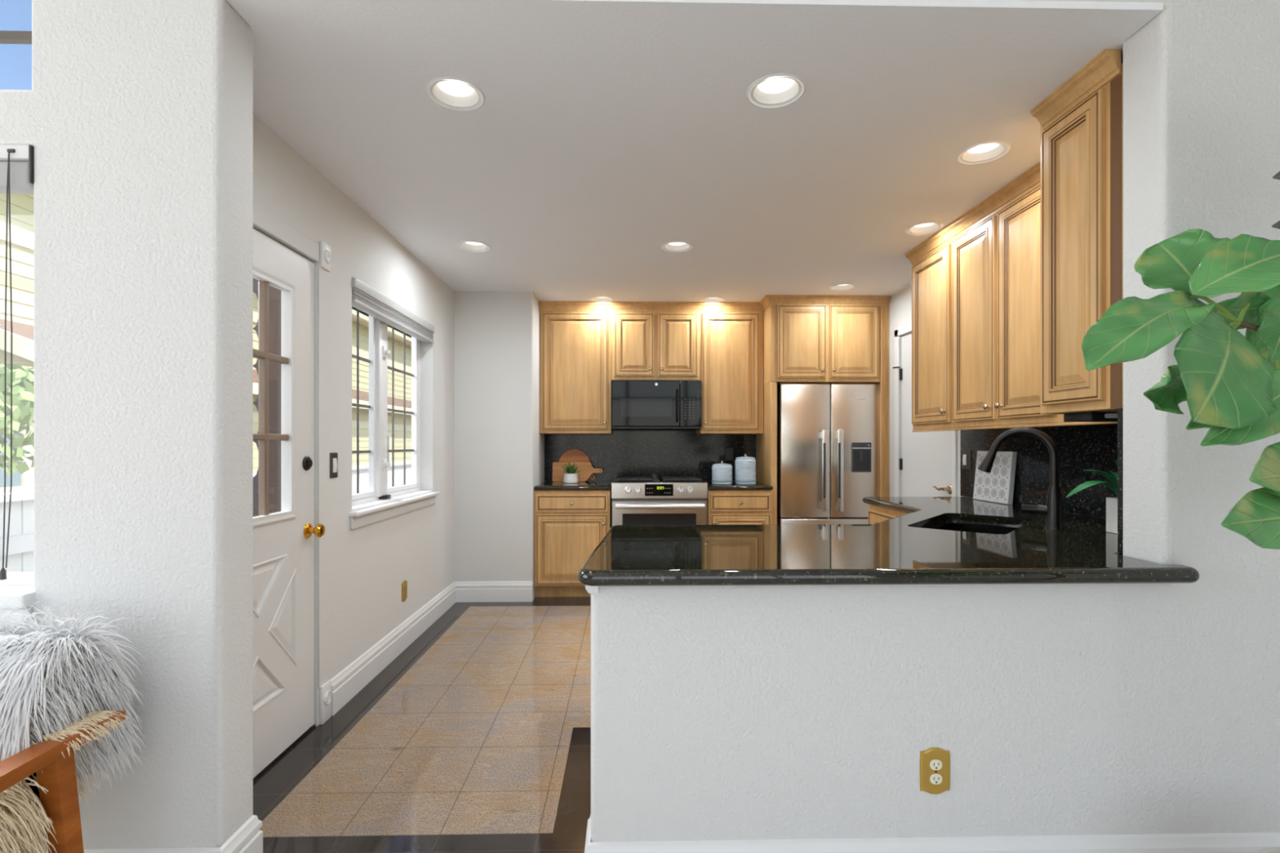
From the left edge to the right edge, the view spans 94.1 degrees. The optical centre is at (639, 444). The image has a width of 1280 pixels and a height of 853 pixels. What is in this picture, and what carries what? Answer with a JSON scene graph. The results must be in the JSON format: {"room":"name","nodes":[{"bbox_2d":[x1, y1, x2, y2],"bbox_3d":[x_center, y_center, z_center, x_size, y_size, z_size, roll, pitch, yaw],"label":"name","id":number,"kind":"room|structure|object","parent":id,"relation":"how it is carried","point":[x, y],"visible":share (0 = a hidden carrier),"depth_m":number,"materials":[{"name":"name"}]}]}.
{"room":"kitchen","nodes":[
{"label":"kitchen","id":0,"kind":"room"},
{"bbox_2d":[253,113,454,726],"bbox_3d":[-1.500,0.015,3.246,0.140,2.550,3.045,0,0,-1],"label":"wall","id":1,"kind":"structure","parent":0,"point":[369,565],"depth_m":3.05,"materials":[{"name":"white paint"}]},
{"bbox_2d":[253,228,324,782],"bbox_3d":[-1.452,0.220,2.214,0.196,2.040,0.808,0,0,-1],"label":"door","id":2,"kind":"structure","parent":1,"relation":"in","point":[283,541],"depth_m":2.42,"materials":[{"name":"white paint"}]},
{"bbox_2d":[253,202,331,724],"bbox_3d":[-1.396,0.171,2.225,0.024,2.138,0.969,0,0,-1],"label":"trim","id":3,"kind":"structure","parent":1,"relation":"attached to","point":[263,219],"depth_m":2.65,"materials":[{"name":"white wood"}]},
{"bbox_2d":[329,452,337,478],"bbox_3d":[-1.414,0.098,2.758,0.010,0.118,0.066,0,0,-1],"label":"light switch","id":4,"kind":"object","parent":1,"relation":"attached to","point":[333,455],"visible":1,"depth_m":2.75,"materials":[{"name":"grey"}]},
{"bbox_2d":[349,309,439,529],"bbox_3d":[-1.484,-0.203,3.561,0.175,1.247,1.285,0,0,-1],"label":"window","id":5,"kind":"structure","parent":1,"relation":"in","point":[379,494],"depth_m":3.49,"materials":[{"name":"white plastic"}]},
{"bbox_2d":[351,309,370,493],"bbox_3d":[-1.542,-0.244,3.210,0.008,1.027,0.408,0,0,-1],"label":"grille","id":6,"kind":"object","parent":5,"relation":"attached to","point":[357,357],"depth_m":3.26,"materials":[{"name":"brown"}]},
{"bbox_2d":[351,277,434,343],"bbox_3d":[-1.456,-0.765,3.558,0.071,0.122,1.217,0,0,-1],"label":"window blind","id":7,"kind":"object","parent":5,"relation":"attached to","point":[365,299],"visible":0.78,"depth_m":3.39,"materials":[{"name":"grey"}]},
{"bbox_2d":[387,326,413,486],"bbox_3d":[-1.556,-0.244,3.844,0.008,1.027,0.525,0,0,-1],"label":"grille","id":8,"kind":"object","parent":5,"relation":"attached to","point":[393,410],"depth_m":3.94,"materials":[{"name":"brown"}]},
{"bbox_2d":[401,580,407,601],"bbox_3d":[-1.434,0.895,3.633,0.009,0.128,0.084,0,0,-1],"label":"outlet","id":9,"kind":"object","parent":1,"relation":"attached to","point":[404,585],"visible":1,"depth_m":3.62,"materials":[{"name":"gold metal"}]},
{"bbox_2d":[330,581,533,715],"bbox_3d":[-1.133,1.160,3.712,0.615,0.160,1.970,0,0,-1],"label":"baseboard","id":10,"kind":"structure","parent":1,"relation":"attached to","point":[352,679],"depth_m":3.76,"materials":[{"name":"white paint"}]},
{"bbox_2d":[253,596,591,852],"bbox_3d":[-0.125,1.265,1.148,7.000,0.050,8.700,0,0,-1],"label":"floor","id":11,"kind":"structure","parent":0,"point":[475,737],"depth_m":2.40,"materials":[{"name":"tile"}]},
{"bbox_2d":[0,671,125,852],"bbox_3d":[-1.577,0.880,0.996,0.762,0.720,0.820,0,0,-1],"label":"armchair","id":12,"kind":"object","parent":11,"relation":"on","point":[60,803],"visible":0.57,"depth_m":1.25,"materials":[{"name":"brown wood"}]},
{"bbox_2d":[0,710,131,852],"bbox_3d":[-1.482,0.824,1.157,0.616,0.524,0.604,0,0,-1],"label":"sheepskin","id":13,"kind":"object","parent":12,"relation":"on","point":[18,824],"visible":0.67,"depth_m":1.22,"materials":[{"name":"beige fur"}]},
{"bbox_2d":[0,595,146,795],"bbox_3d":[-1.506,0.592,1.359,0.643,0.504,0.373,0,0,-1],"label":"fur pillow","id":14,"kind":"object","parent":12,"relation":"on","point":[31,692],"visible":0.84,"depth_m":1.35,"materials":[{"name":"white fur"}]},
{"bbox_2d":[533,485,612,596],"bbox_3d":[-0.548,0.806,5.044,0.606,0.868,0.650,0,0,-1],"label":"base cabinet","id":15,"kind":"object","parent":11,"relation":"on","point":[569,526],"visible":0.93,"depth_m":4.75,"materials":[{"name":"brown wood"}]},
{"bbox_2d":[533,480,611,490],"bbox_3d":[-0.549,0.351,5.064,0.606,0.038,0.646,0,0,-1],"label":"countertop","id":16,"kind":"structure","parent":15,"relation":"on","point":[548,485],"depth_m":4.75,"materials":[{"name":"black stone"}]},
{"bbox_2d":[563,473,578,483],"bbox_3d":[-0.591,0.291,5.088,0.132,0.082,0.132,0,0,-1],"label":"pot","id":17,"kind":"object","parent":16,"relation":"on","point":[568,477],"depth_m":5.04,"materials":[{"name":"white ceramic"}]},
{"bbox_2d":[560,461,583,483],"bbox_3d":[-0.593,0.238,5.089,0.183,0.188,0.162,0,0,45],"label":"succulent","id":18,"kind":"object","parent":16,"relation":"on","point":[571,477],"visible":1,"depth_m":5.05,"materials":[{"name":"white ceramic"}]},
{"bbox_2d":[552,462,602,481],"bbox_3d":[-0.551,0.246,5.276,0.444,0.172,0.033,0,0,-1],"label":"cutting board","id":19,"kind":"object","parent":16,"relation":"on","point":[557,474],"visible":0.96,"depth_m":5.27,"materials":[{"name":"brown wood"}]},
{"bbox_2d":[559,448,595,479],"bbox_3d":[-0.563,0.187,5.331,0.332,0.284,0.042,0,0,-1],"label":"cutting board","id":20,"kind":"object","parent":16,"relation":"on","point":[574,455],"visible":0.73,"depth_m":5.33,"materials":[{"name":"brown wood"}]},
{"bbox_2d":[611,475,707,526],"bbox_3d":[0.150,0.751,5.011,0.762,0.937,0.706,0,0,-1],"label":"range","id":21,"kind":"object","parent":11,"relation":"on","point":[636,500],"visible":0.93,"depth_m":4.73,"materials":[{"name":"grey metal"}]},
{"bbox_2d":[612,478,706,482],"bbox_3d":[0.148,0.325,5.079,0.762,0.038,0.570,0,0,-1],"label":"cooktop","id":22,"kind":"object","parent":21,"relation":"in","point":[615,480],"depth_m":4.83,"materials":[{"name":"black"}]},
{"bbox_2d":[706,488,772,524],"bbox_3d":[0.801,0.806,5.073,0.516,0.868,0.650,0,0,-1],"label":"base cabinet","id":23,"kind":"object","parent":11,"relation":"on","point":[724,507],"visible":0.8,"depth_m":4.78,"materials":[{"name":"brown wood"}]},
{"bbox_2d":[704,480,773,490],"bbox_3d":[0.801,0.351,5.093,0.515,0.038,0.646,0,0,-1],"label":"countertop","id":24,"kind":"structure","parent":23,"relation":"on","point":[758,486],"depth_m":4.78,"materials":[{"name":"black stone"}]},
{"bbox_2d":[711,461,732,484],"bbox_3d":[0.681,0.235,4.946,0.171,0.193,0.171,0,0,-1],"label":"canister","id":25,"kind":"object","parent":24,"relation":"on","point":[722,473],"visible":1,"depth_m":4.87,"materials":[{"name":"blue ceramic"}]},
{"bbox_2d":[734,453,755,484],"bbox_3d":[0.876,0.207,4.950,0.175,0.250,0.175,0,0,-1],"label":"canister","id":26,"kind":"object","parent":24,"relation":"on","point":[744,466],"visible":1,"depth_m":4.88,"materials":[{"name":"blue ceramic"}]},
{"bbox_2d":[755,294,891,524],"bbox_3d":[1.519,0.019,5.121,1.019,2.442,0.616,0,0,-1],"label":"tall cabinet","id":27,"kind":"object","parent":11,"relation":"on","point":[807,339],"visible":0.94,"depth_m":4.85,"materials":[{"name":"brown wood"}]},
{"bbox_2d":[777,382,879,524],"bbox_3d":[1.565,0.359,5.125,0.828,1.721,0.559,0,0,-1],"label":"fridge","id":28,"kind":"object","parent":11,"relation":"on","point":[828,434],"visible":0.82,"depth_m":4.90,"materials":[{"name":"grey metal"}]},
{"bbox_2d":[867,504,908,524],"bbox_3d":[1.728,0.806,3.378,0.670,0.868,0.700,0,0,-1],"label":"base cabinet","id":29,"kind":"object","parent":11,"relation":"on","point":[876,514],"visible":0.08,"depth_m":3.53,"materials":[{"name":"brown wood"}]},
{"bbox_2d":[1081,171,1279,852],"bbox_3d":[1.247,0.128,1.183,0.964,2.223,0.308,0,0,-7],"label":"fig tree","id":30,"kind":"object","parent":11,"relation":"on","point":[1228,380],"visible":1,"depth_m":1.09,"materials":[{"name":"green plant"}]},
{"bbox_3d":[0.389,0.806,2.126,1.030,0.868,0.705,0,0,-1],"label":"base cabinet","id":31,"kind":"object","parent":11,"relation":"on","visible":0},
{"bbox_2d":[577,496,1199,586],"bbox_3d":[0.946,0.351,2.654,2.270,0.042,2.177,0,0,-1],"label":"countertop","id":32,"kind":"structure","parent":31,"relation":"on","point":[903,549],"depth_m":1.82,"materials":[{"name":"black stone"}]},
{"bbox_2d":[928,521,1019,534],"bbox_3d":[1.403,0.480,2.518,0.500,0.215,0.790,0,0,41],"label":"sink","id":33,"kind":"object","parent":32,"relation":"in","point":[950,526],"visible":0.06,"depth_m":2.77,"materials":[{"name":"black metal"}]},
{"bbox_2d":[973,450,1017,504],"bbox_3d":[2.021,0.185,3.404,0.052,0.289,0.326,0,0,-1],"label":"carved panel","id":34,"kind":"object","parent":32,"relation":"on","point":[997,486],"visible":0.77,"depth_m":3.35,"materials":[{"name":"white ceramic"}]},
{"bbox_2d":[977,426,1064,529],"bbox_3d":[1.527,0.131,2.401,0.299,0.398,0.062,0,0,44],"label":"faucet","id":35,"kind":"object","parent":32,"relation":"on","point":[1053,510],"visible":1,"depth_m":2.32,"materials":[{"name":"black metal"}]},
{"bbox_2d":[1066,460,1117,533],"bbox_3d":[1.792,0.195,2.218,0.380,0.271,0.164,0,0,-23],"label":"potted plant","id":36,"kind":"object","parent":32,"relation":"on","point":[1111,502],"visible":0.3,"depth_m":2.21,"materials":[{"name":"green plant"}]},
{"bbox_2d":[454,291,544,599],"bbox_3d":[-1.232,0.015,5.085,0.755,2.550,0.780,0,0,-1],"label":"wall","id":37,"kind":"structure","parent":0,"point":[500,444],"depth_m":4.70,"materials":[{"name":"white paint"}]},
{"bbox_2d":[0,0,1279,849],"bbox_3d":[-0.136,-0.535,1.688,7.000,3.650,0.140,0,0,-1],"label":"wall","id":38,"kind":"structure","parent":0,"point":[718,712],"depth_m":1.63,"materials":[{"name":"white paint"}]},
{"bbox_2d":[0,31,31,44],"bbox_3d":[-2.432,-1.504,1.673,1.608,1.111,0.050,0,0,-1],"label":"window","id":39,"kind":"structure","parent":38,"relation":"in","point":[6,37],"depth_m":1.68,"materials":[{"name":"white plastic"}]},
{"bbox_2d":[0,572,34,635],"bbox_3d":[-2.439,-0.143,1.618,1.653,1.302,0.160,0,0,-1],"label":"window sill","id":40,"kind":"structure","parent":38,"relation":"in","point":[20,585],"depth_m":1.58,"materials":[{"name":"white plastic"}]},
{"bbox_2d":[0,145,34,580],"bbox_3d":[-2.420,-0.218,1.587,1.609,1.152,0.082,0,0,-1],"label":"window blind","id":41,"kind":"object","parent":38,"relation":"attached to","point":[16,162],"visible":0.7,"depth_m":1.58,"materials":[{"name":"white plastic"}]},
{"bbox_2d":[47,814,262,852],"bbox_3d":[-2.372,1.160,1.639,2.528,0.160,0.176,0,0,-1],"label":"baseboard","id":42,"kind":"structure","parent":38,"relation":"attached to","point":[248,838],"depth_m":1.64,"materials":[{"name":"white paint"}]},
{"bbox_2d":[585,585,598,593],"bbox_3d":[-0.132,0.389,1.681,0.036,0.030,0.154,0,0,-1],"label":"trim","id":43,"kind":"structure","parent":38,"relation":"attached to","point":[591,589],"depth_m":1.61,"materials":[{"name":"white paint"}]},
{"bbox_2d":[584,813,1279,852],"bbox_3d":[1.605,1.160,1.716,3.518,0.160,0.158,0,0,-1],"label":"baseboard","id":44,"kind":"structure","parent":38,"relation":"attached to","point":[1222,842],"depth_m":1.63,"materials":[{"name":"white paint"}]},
{"bbox_2d":[920,746,950,794],"bbox_3d":[0.810,0.897,1.633,0.084,0.128,0.009,0,0,-1],"label":"outlet","id":45,"kind":"object","parent":38,"relation":"attached to","point":[935,762],"visible":1,"depth_m":1.63,"materials":[{"name":"gold metal"}]},
{"bbox_2d":[929,759,942,769],"bbox_3d":[0.810,0.877,1.631,0.033,0.028,0.003,0,0,-1],"label":"receptacle","id":46,"kind":"object","parent":45,"relation":"attached to","point":[935,764],"depth_m":1.63,"materials":[{"name":"white plastic"}]},
{"bbox_2d":[929,773,942,784],"bbox_3d":[0.810,0.916,1.631,0.033,0.028,0.003,0,0,-1],"label":"receptacle","id":47,"kind":"object","parent":45,"relation":"attached to","point":[935,779],"depth_m":1.63,"materials":[{"name":"white plastic"}]},
{"bbox_2d":[1117,408,1123,553],"bbox_3d":[1.767,0.111,1.809,0.630,0.438,0.018,0,0,-1],"label":"backsplash","id":48,"kind":"structure","parent":38,"relation":"attached to","point":[1120,411],"depth_m":1.80,"materials":[{"name":"black stone"}]},
{"bbox_2d":[226,0,1163,302],"bbox_3d":[0.314,-1.263,3.568,3.780,0.120,3.880,0,0,-1],"label":"ceiling","id":49,"kind":"structure","parent":0,"point":[606,134],"depth_m":2.25,"materials":[{"name":"white paint"}]},
{"bbox_2d":[425,76,485,111],"bbox_3d":[-0.633,-1.219,2.051,0.198,0.042,0.198,0,0,-1],"label":"ceiling light","id":50,"kind":"object","parent":49,"relation":"attached to","point":[449,92],"visible":0.9,"depth_m":2.08,"materials":[{"name":"white plastic"}]},
{"bbox_2d":[457,240,491,252],"bbox_3d":[-1.007,-1.219,3.623,0.198,0.042,0.198,0,0,-1],"label":"ceiling light","id":51,"kind":"object","parent":49,"relation":"attached to","point":[470,246],"visible":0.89,"depth_m":3.67,"materials":[{"name":"white plastic"}]},
{"bbox_2d":[591,296,614,302],"bbox_3d":[-0.309,-1.219,4.944,0.198,0.042,0.198,0,0,-1],"label":"ceiling light","id":52,"kind":"object","parent":49,"relation":"attached to","point":[597,299],"visible":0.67,"depth_m":5.00,"materials":[{"name":"white plastic"}]},
{"bbox_2d":[661,240,693,252],"bbox_3d":[0.226,-1.219,3.630,0.198,0.042,0.198,0,0,-1],"label":"ceiling light","id":53,"kind":"object","parent":49,"relation":"attached to","point":[676,246],"visible":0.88,"depth_m":3.67,"materials":[{"name":"white plastic"}]},
{"bbox_2d":[701,297,724,302],"bbox_3d":[0.611,-1.219,4.964,0.198,0.042,0.198,0,0,-1],"label":"ceiling light","id":54,"kind":"object","parent":49,"relation":"attached to","point":[706,300],"visible":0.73,"depth_m":5.01,"materials":[{"name":"white plastic"}]},
{"bbox_2d":[746,73,805,107],"bbox_3d":[0.464,-1.219,2.032,0.198,0.042,0.198,0,0,-1],"label":"ceiling light","id":55,"kind":"object","parent":49,"relation":"attached to","point":[777,90],"visible":0.91,"depth_m":2.06,"materials":[{"name":"white plastic"}]},
{"bbox_2d":[829,283,857,290],"bbox_3d":[1.555,-1.219,4.560,0.198,0.042,0.198,0,0,-1],"label":"ceiling light","id":56,"kind":"object","parent":49,"relation":"attached to","point":[843,286],"visible":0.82,"depth_m":4.61,"materials":[{"name":"white plastic"}]},
{"bbox_2d":[904,222,943,235],"bbox_3d":[1.583,-1.219,3.322,0.198,0.042,0.198,0,0,-1],"label":"ceiling light","id":57,"kind":"object","parent":49,"relation":"attached to","point":[925,228],"visible":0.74,"depth_m":3.36,"materials":[{"name":"white plastic"}]},
{"bbox_2d":[955,140,1011,164],"bbox_3d":[1.417,-1.219,2.462,0.198,0.042,0.198,0,0,-1],"label":"ceiling light","id":58,"kind":"object","parent":49,"relation":"attached to","point":[988,151],"visible":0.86,"depth_m":2.49,"materials":[{"name":"white plastic"}]},
{"bbox_2d":[888,284,1102,518],"bbox_3d":[2.133,0.015,3.627,0.140,2.550,3.640,0,0,-1],"label":"wall","id":59,"kind":"structure","parent":0,"point":[900,305],"depth_m":4.78,"materials":[{"name":"white paint"}]},
{"bbox_2d":[892,333,951,497],"bbox_3d":[2.048,0.195,4.314,0.100,2.071,0.793,0,0,-1],"label":"door","id":60,"kind":"structure","parent":59,"relation":"in","point":[925,464],"depth_m":4.40,"materials":[{"name":"white paint"}]},
{"bbox_2d":[894,322,956,497],"bbox_3d":[2.042,0.163,4.306,0.012,2.155,0.883,0,0,-1],"label":"trim","id":61,"kind":"structure","parent":59,"relation":"attached to","point":[904,329],"depth_m":4.68,"materials":[{"name":"white paint"}]},
{"bbox_2d":[911,240,954,430],"bbox_3d":[1.873,-0.625,3.542,0.378,1.070,0.477,0,0,-1],"label":"upper cabinet","id":62,"kind":"object","parent":59,"relation":"attached to","point":[932,276],"visible":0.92,"depth_m":3.50,"materials":[{"name":"brown wood"}]},
{"bbox_2d":[905,162,1039,265],"bbox_3d":[1.720,-1.167,2.980,0.050,0.070,1.592,0,0,-1],"label":"crown molding","id":63,"kind":"structure","parent":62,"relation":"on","point":[1029,180],"depth_m":3.01,"materials":[{"name":"brown wood"}]},
{"bbox_2d":[952,186,1067,427],"bbox_3d":[1.891,-0.625,2.744,0.378,1.070,1.118,0,0,-1],"label":"upper cabinet","id":64,"kind":"object","parent":59,"relation":"attached to","point":[996,263],"visible":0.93,"depth_m":2.87,"materials":[{"name":"brown wood"}]},
{"bbox_2d":[912,422,1117,431],"bbox_3d":[1.750,-0.083,2.980,0.020,0.013,1.592,0,0,-1],"label":"rail","id":65,"kind":"object","parent":64,"relation":"attached to","point":[1068,424],"visible":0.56,"depth_m":2.73,"materials":[{"name":"brown wood"}]},
{"bbox_2d":[960,423,1117,518],"bbox_3d":[2.071,0.120,2.814,0.017,0.420,1.967,0,0,-1],"label":"backsplash","id":66,"kind":"structure","parent":59,"relation":"attached to","point":[1080,448],"depth_m":2.90,"materials":[{"name":"black stone"}]},
{"bbox_2d":[961,449,971,469],"bbox_3d":[2.037,0.098,3.725,0.010,0.120,0.100,0,0,-1],"label":"light switch","id":67,"kind":"object","parent":66,"relation":"attached to","point":[966,455],"visible":1,"depth_m":3.72,"materials":[{"name":"grey plastic"}]},
{"bbox_2d":[1030,48,1123,413],"bbox_3d":[1.754,-0.656,2.000,0.684,1.093,0.360,0,0,-1],"label":"upper cabinet","id":68,"kind":"object","parent":59,"relation":"attached to","point":[1081,122],"visible":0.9,"depth_m":1.96,"materials":[{"name":"brown wood"}]},
{"bbox_2d":[1063,411,1117,422],"bbox_3d":[1.616,-0.094,2.069,0.200,0.030,0.132,0,0,-1],"label":"light","id":69,"kind":"object","parent":68,"relation":"attached to","point":[1092,416],"visible":0.52,"depth_m":2.02,"materials":[{"name":"black plastic"}]},
{"bbox_3d":[0.650,0.015,5.465,3.025,2.550,0.100,0,0,-1],"label":"wall","id":70,"kind":"structure","parent":0,"visible":0},
{"bbox_2d":[539,311,612,434],"bbox_3d":[-0.552,-0.625,5.204,0.608,1.070,0.369,0,0,-1],"label":"upper cabinet","id":71,"kind":"object","parent":70,"relation":"attached to","point":[575,346],"visible":0.98,"depth_m":5.05,"materials":[{"name":"brown wood"}]},
{"bbox_2d":[538,301,764,311],"bbox_3d":[0.102,-1.167,5.057,1.909,0.070,0.050,0,0,-1],"label":"crown molding","id":72,"kind":"structure","parent":71,"relation":"attached to","point":[544,305],"depth_m":5.06,"materials":[{"name":"brown wood"}]},
{"bbox_2d":[544,430,755,480],"bbox_3d":[0.097,0.090,5.393,1.911,0.481,0.019,0,0,-1],"label":"backsplash","id":73,"kind":"structure","parent":70,"relation":"attached to","point":[655,454],"depth_m":5.38,"materials":[{"name":"black stone"}]},
{"bbox_2d":[724,447,733,460],"bbox_3d":[0.809,0.090,5.394,0.074,0.118,0.009,0,0,-1],"label":"outlet","id":74,"kind":"object","parent":73,"relation":"attached to","point":[728,451],"visible":1,"depth_m":5.39,"materials":[{"name":"black plastic"}]},
{"bbox_2d":[611,311,700,380],"bbox_3d":[0.133,-0.853,5.219,0.760,0.615,0.369,0,0,-1],"label":"upper cabinet","id":75,"kind":"object","parent":70,"relation":"attached to","point":[646,345],"visible":0.99,"depth_m":5.07,"materials":[{"name":"brown wood"}]},
{"bbox_2d":[611,380,701,430],"bbox_3d":[0.135,-0.332,5.165,0.758,0.408,0.436,0,0,-1],"label":"microwave","id":76,"kind":"object","parent":75,"relation":"attached to","point":[636,405],"visible":1,"depth_m":4.99,"materials":[{"name":"black"}]},
{"bbox_2d":[696,311,763,434],"bbox_3d":[0.785,-0.625,5.233,0.542,1.070,0.369,0,0,-1],"label":"upper cabinet","id":77,"kind":"object","parent":70,"relation":"attached to","point":[731,343],"visible":0.99,"depth_m":5.08,"materials":[{"name":"brown wood"}]},
{"label":"outside","id":78,"kind":"structure","parent":0,"visible":0},
{"bbox_3d":[-9.099,1.425,15.693,14.480,0.130,28.230,0,0,-1],"label":"ground","id":79,"kind":"structure","parent":78,"visible":0},
{"bbox_2d":[0,360,34,476],"bbox_3d":[-5.701,0.307,5.184,1.457,2.107,2.089,0,0,-1],"label":"tree","id":80,"kind":"object","parent":79,"relation":"on","point":[23,387],"visible":0.34,"depth_m":5.13,"materials":[{"name":"green plant"}]},
{"bbox_2d":[0,193,411,493],"bbox_3d":[-9.306,-2.000,15.804,6.070,6.720,24.000,0,0,-1],"label":"neighbor house","id":81,"kind":"structure","parent":79,"relation":"on","point":[22,205],"depth_m":7.05,"materials":[{"name":"beige"}]},
{"bbox_2d":[0,461,411,572],"bbox_3d":[-3.181,0.777,10.951,0.110,1.085,18.234,0,0,-1],"label":"fence","id":82,"kind":"object","parent":79,"relation":"on","point":[20,557],"visible":0.02,"depth_m":2.89,"materials":[{"name":"white paint"}]},
{"bbox_2d":[253,278,280,516],"bbox_3d":[-2.031,0.140,2.940,0.905,2.440,0.055,0,0,-1],"label":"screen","id":83,"kind":"object","parent":79,"relation":"on","point":[274,293],"visible":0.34,"depth_m":2.92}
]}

